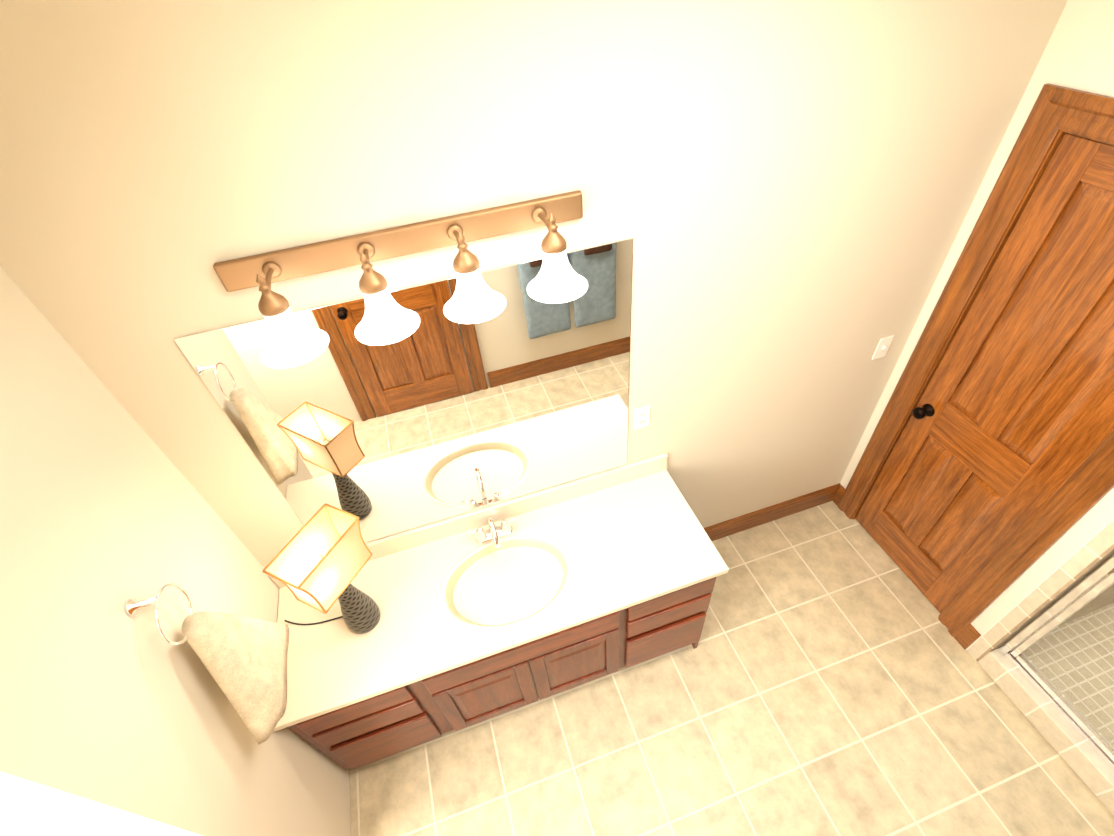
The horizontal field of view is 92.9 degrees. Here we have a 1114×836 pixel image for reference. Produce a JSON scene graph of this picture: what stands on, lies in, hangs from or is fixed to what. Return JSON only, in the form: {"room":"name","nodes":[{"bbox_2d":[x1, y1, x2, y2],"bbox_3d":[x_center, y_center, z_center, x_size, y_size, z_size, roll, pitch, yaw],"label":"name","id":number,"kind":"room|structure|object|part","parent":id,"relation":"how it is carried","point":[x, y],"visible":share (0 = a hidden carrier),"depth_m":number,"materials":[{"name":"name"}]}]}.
{"room":"bathroom","nodes":[
{"label":"bathroom","id":0,"kind":"room"},
{"bbox_2d":[0,819,67,835],"bbox_3d":[-1.628,0.906,0.954,1.230,3.000,0.120,-15,45,-10],"label":"wall","id":1,"kind":"structure","parent":0,"point":[7,828],"depth_m":1.03,"materials":[{"name":"beige paint"}]},
{"bbox_2d":[0,267,350,835],"bbox_3d":[-1.107,0.476,1.343,0.120,3.000,0.900,-15,45,-10],"label":"wall","id":2,"kind":"structure","parent":0,"point":[116,719],"depth_m":1.24,"materials":[{"name":"beige paint"}]},
{"bbox_2d":[124,583,288,743],"bbox_3d":[-0.938,0.623,1.461,0.163,0.532,0.380,-15,45,-10],"label":"towel ring","id":3,"kind":"object","parent":2,"relation":"attached to","point":[243,659],"visible":1,"depth_m":1.49,"materials":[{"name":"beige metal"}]},
{"bbox_2d":[181,611,288,743],"bbox_3d":[-0.912,0.675,1.520,0.119,0.372,0.380,-15,45,-10],"label":"towel","id":4,"kind":"object","parent":3,"relation":"hanging from","point":[246,657],"depth_m":1.50,"materials":[{"name":"beige fabric"}]},
{"bbox_2d":[0,0,1067,567],"bbox_3d":[0.164,-0.240,1.952,3.120,3.000,0.100,-15,45,-10],"label":"wall","id":5,"kind":"structure","parent":0,"point":[782,192],"depth_m":1.40,"materials":[{"name":"beige paint"}]},
{"bbox_2d":[213,190,587,368],"bbox_3d":[-0.349,-0.370,1.364,0.960,0.209,0.240,-15,45,-10],"label":"sconce","id":6,"kind":"object","parent":5,"relation":"attached to","point":[293,340],"visible":1,"depth_m":1.36,"materials":[{"name":"white glass"}]},
{"bbox_3d":[-0.695,-0.327,1.273,0.067,0.094,0.166,-15,45,-10],"label":"arm","id":7,"kind":"part","parent":6,"relation":"part of"},
{"bbox_3d":[-0.672,-0.222,1.310,0.172,0.119,0.172,-15,45,-10],"label":"lamp shade","id":8,"kind":"part","parent":6,"relation":"part of","materials":[{"name":"white glass"}]},
{"bbox_3d":[-0.472,-0.389,1.314,0.067,0.094,0.166,-15,45,-10],"label":"arm","id":9,"kind":"part","parent":6,"relation":"part of"},
{"bbox_3d":[-0.449,-0.284,1.351,0.172,0.119,0.172,-15,45,-10],"label":"lamp shade","id":10,"kind":"part","parent":6,"relation":"part of","materials":[{"name":"white glass"}]},
{"bbox_3d":[-0.249,-0.451,1.355,0.067,0.094,0.166,-15,45,-10],"label":"arm","id":11,"kind":"part","parent":6,"relation":"part of"},
{"bbox_3d":[-0.226,-0.345,1.391,0.172,0.119,0.172,-15,45,-10],"label":"lamp shade","id":12,"kind":"part","parent":6,"relation":"part of","materials":[{"name":"white glass"}]},
{"bbox_3d":[-0.026,-0.512,1.395,0.067,0.094,0.166,-15,45,-10],"label":"arm","id":13,"kind":"part","parent":6,"relation":"part of"},
{"bbox_3d":[-0.003,-0.407,1.432,0.172,0.119,0.172,-15,45,-10],"label":"lamp shade","id":14,"kind":"part","parent":6,"relation":"part of","materials":[{"name":"white glass"}]},
{"bbox_2d":[174,238,632,542],"bbox_3d":[-0.350,-0.001,1.872,1.310,1.057,0.005,-15,45,-10],"label":"mirror","id":15,"kind":"object","parent":5,"relation":"attached to","point":[436,415],"visible":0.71,"depth_m":1.79,"materials":[{"name":"clear glass"}]},
{"bbox_2d":[269,453,668,587],"bbox_3d":[-0.316,0.424,2.267,1.722,0.100,0.020,-15,45,-10],"label":"backsplash","id":16,"kind":"structure","parent":5,"relation":"attached to","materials":[{"name":"beige stone"}]},
{"bbox_2d":[633,405,650,429],"bbox_3d":[0.350,0.000,2.178,0.072,0.116,0.007,-15,45,-10],"label":"electrical outlet","id":17,"kind":"object","parent":5,"relation":"attached to","point":[642,417],"visible":1,"depth_m":2.17,"materials":[{"name":"white plastic"}]},
{"bbox_2d":[704,483,840,540],"bbox_3d":[1.116,0.592,3.053,1.170,0.142,0.017,-15,45,-10],"label":"baseboard","id":18,"kind":"structure","parent":5,"relation":"attached to","point":[768,514],"depth_m":3.06,"materials":[{"name":"brown wood"}]},
{"bbox_2d":[872,335,893,359],"bbox_3d":[1.464,-0.312,2.371,0.072,0.116,0.016,-15,45,-10],"label":"light switch","id":19,"kind":"object","parent":5,"relation":"attached to","point":[883,346],"visible":1,"depth_m":2.37,"materials":[{"name":"white plastic"}]},
{"bbox_2d":[349,501,1113,835],"bbox_3d":[0.369,1.543,2.294,5.390,0.060,2.050,-15,45,-10],"label":"floor","id":20,"kind":"structure","parent":0,"point":[827,677],"depth_m":2.34,"materials":[{"name":"tile"}]},
{"bbox_2d":[269,453,728,769],"bbox_3d":[-0.207,0.858,2.329,1.722,0.956,0.560,-15,45,-10],"label":"bathroom vanity","id":21,"kind":"object","parent":20,"relation":"on","point":[491,611],"visible":0.98,"depth_m":2.12,"materials":[{"name":"white stone"}]},
{"bbox_2d":[262,503,379,633],"bbox_3d":[-0.817,0.603,1.813,0.456,0.544,0.297,-15,45,-10],"label":"table lamp","id":22,"kind":"object","parent":21,"relation":"on","point":[320,559],"visible":1,"depth_m":1.72,"materials":[{"name":"beige fabric"}]},
{"bbox_3d":[-0.920,0.768,2.034,0.252,0.014,0.075,-15,45,-10],"label":"cord","id":23,"kind":"part","parent":22,"relation":"part of","materials":[{"name":"black plastic"}]},
{"bbox_3d":[-0.725,1.053,1.914,0.380,0.121,0.018,-15,45,-10],"label":"drawer","id":24,"kind":"part","parent":21,"relation":"part of","materials":[{"name":"brown wood"}]},
{"bbox_3d":[-0.714,1.160,2.018,0.380,0.127,0.018,-15,45,-10],"label":"drawer","id":25,"kind":"part","parent":21,"relation":"part of","materials":[{"name":"brown wood"}]},
{"bbox_3d":[-0.696,1.340,2.191,0.380,0.273,0.018,-15,45,-10],"label":"drawer","id":26,"kind":"part","parent":21,"relation":"part of","materials":[{"name":"brown wood"}]},
{"bbox_3d":[-0.283,1.164,2.210,0.382,0.433,0.018,-15,45,-10],"label":"door","id":27,"kind":"part","parent":21,"relation":"part of","materials":[{"name":"brown wood"}]},
{"bbox_2d":[465,517,518,547],"bbox_3d":[-0.256,0.473,2.163,0.228,0.166,0.165,-15,45,-10],"label":"faucet","id":28,"kind":"object","parent":21,"relation":"on","point":[506,533],"depth_m":2.23,"materials":[{"name":"silver metal"}]},
{"bbox_3d":[0.085,1.062,2.277,0.382,0.433,0.018,-15,45,-10],"label":"door","id":29,"kind":"part","parent":21,"relation":"part of","materials":[{"name":"brown wood"}]},
{"bbox_3d":[0.490,1.012,2.408,0.378,0.271,0.018,-15,45,-10],"label":"drawer","id":30,"kind":"part","parent":21,"relation":"part of","materials":[{"name":"brown wood"}]},
{"bbox_3d":[0.471,0.830,2.232,0.378,0.127,0.018,-15,45,-10],"label":"drawer","id":31,"kind":"part","parent":21,"relation":"part of","materials":[{"name":"brown wood"}]},
{"bbox_3d":[0.461,0.721,2.126,0.378,0.124,0.018,-15,45,-10],"label":"drawer","id":32,"kind":"part","parent":21,"relation":"part of","materials":[{"name":"brown wood"}]},
{"bbox_2d":[978,648,1113,814],"bbox_3d":[2.161,1.351,2.175,0.137,0.120,0.815,-15,45,-10],"label":"curb","id":33,"kind":"object","parent":20,"relation":"on","point":[1087,764],"visible":0.71,"depth_m":2.21,"materials":[{"name":"tile"}]},
{"bbox_2d":[1024,603,1113,745],"bbox_3d":[2.602,1.257,2.281,0.785,0.045,0.815,-15,45,-10],"label":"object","id":34,"kind":"structure","parent":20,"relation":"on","point":[1105,624],"depth_m":2.42,"materials":[{"name":"tile"}]},
{"bbox_2d":[840,0,1113,634],"bbox_3d":[1.768,-0.277,1.823,0.100,3.000,1.015,-15,45,-10],"label":"wall","id":35,"kind":"structure","parent":0,"point":[1080,31],"depth_m":1.82,"materials":[{"name":"beige paint"}]},
{"bbox_2d":[833,485,844,505],"bbox_3d":[1.672,0.460,3.132,0.017,0.142,0.042,-15,45,-10],"label":"baseboard","id":36,"kind":"structure","parent":35,"relation":"attached to","point":[838,494],"depth_m":3.12,"materials":[{"name":"brown wood"}]},
{"bbox_2d":[954,624,980,649],"bbox_3d":[1.945,1.037,2.507,0.017,0.142,0.061,-15,45,-10],"label":"baseboard","id":37,"kind":"structure","parent":35,"relation":"attached to","point":[966,637],"depth_m":2.50,"materials":[{"name":"brown wood"}]},
{"bbox_2d":[837,83,1113,636],"bbox_3d":[1.779,0.000,2.123,0.121,2.186,0.842,-15,45,-10],"label":"door frame","id":38,"kind":"structure","parent":35,"relation":"attached to","point":[1080,492],"depth_m":1.99,"materials":[{"name":"brown wood"}]},
{"bbox_2d":[855,133,1113,612],"bbox_3d":[1.739,0.051,2.152,0.108,2.062,0.614,-15,45,-10],"label":"door","id":39,"kind":"structure","parent":35,"relation":"in","point":[928,410],"depth_m":2.01,"materials":[{"name":"brown wood"}]},
{"bbox_3d":[1.774,0.042,2.158,0.035,2.062,0.614,-15,45,-10],"label":"door stiles","id":40,"kind":"part","parent":39,"relation":"part of","materials":[{"name":"brown wood"}]},
{"bbox_3d":[1.774,0.042,2.158,0.035,2.062,0.390,-15,45,-10],"label":"door rails","id":41,"kind":"part","parent":39,"relation":"part of","materials":[{"name":"brown wood"}]},
{"bbox_2d":[966,517,1113,659],"bbox_3d":[1.891,0.321,1.741,0.010,2.240,0.053,-15,45,-10],"label":"pilaster","id":42,"kind":"object","parent":35,"relation":"attached to","point":[1090,550],"visible":1,"depth_m":2.07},
{"bbox_2d":[999,554,1113,770],"bbox_3d":[2.089,0.647,1.494,0.040,1.844,0.813,-15,45,-10],"label":"shower door frame","id":43,"kind":"object","parent":35,"relation":"attached to","point":[1091,586],"visible":1,"depth_m":2.14,"materials":[{"name":"silver metal"}]},
{"bbox_2d":[1021,589,1113,750],"bbox_3d":[2.060,0.639,1.474,0.058,1.782,0.697,-15,45,-10],"label":"shower door","id":44,"kind":"object","parent":35,"relation":"attached to","point":[1093,663],"visible":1,"depth_m":2.08,"materials":[{"name":"clear glass"}]},
{"bbox_3d":[2.392,-0.115,1.591,0.920,3.000,0.100,-15,45,-10],"label":"wall","id":45,"kind":"structure","parent":0,"visible":0},
{"bbox_2d":[976,544,1113,661],"bbox_3d":[2.337,0.220,1.798,0.930,2.240,0.010,-15,45,-10],"label":"shower wall tile","id":46,"kind":"structure","parent":45,"relation":"attached to","point":[1078,577],"depth_m":2.20,"materials":[{"name":"beige tile"}]}
]}

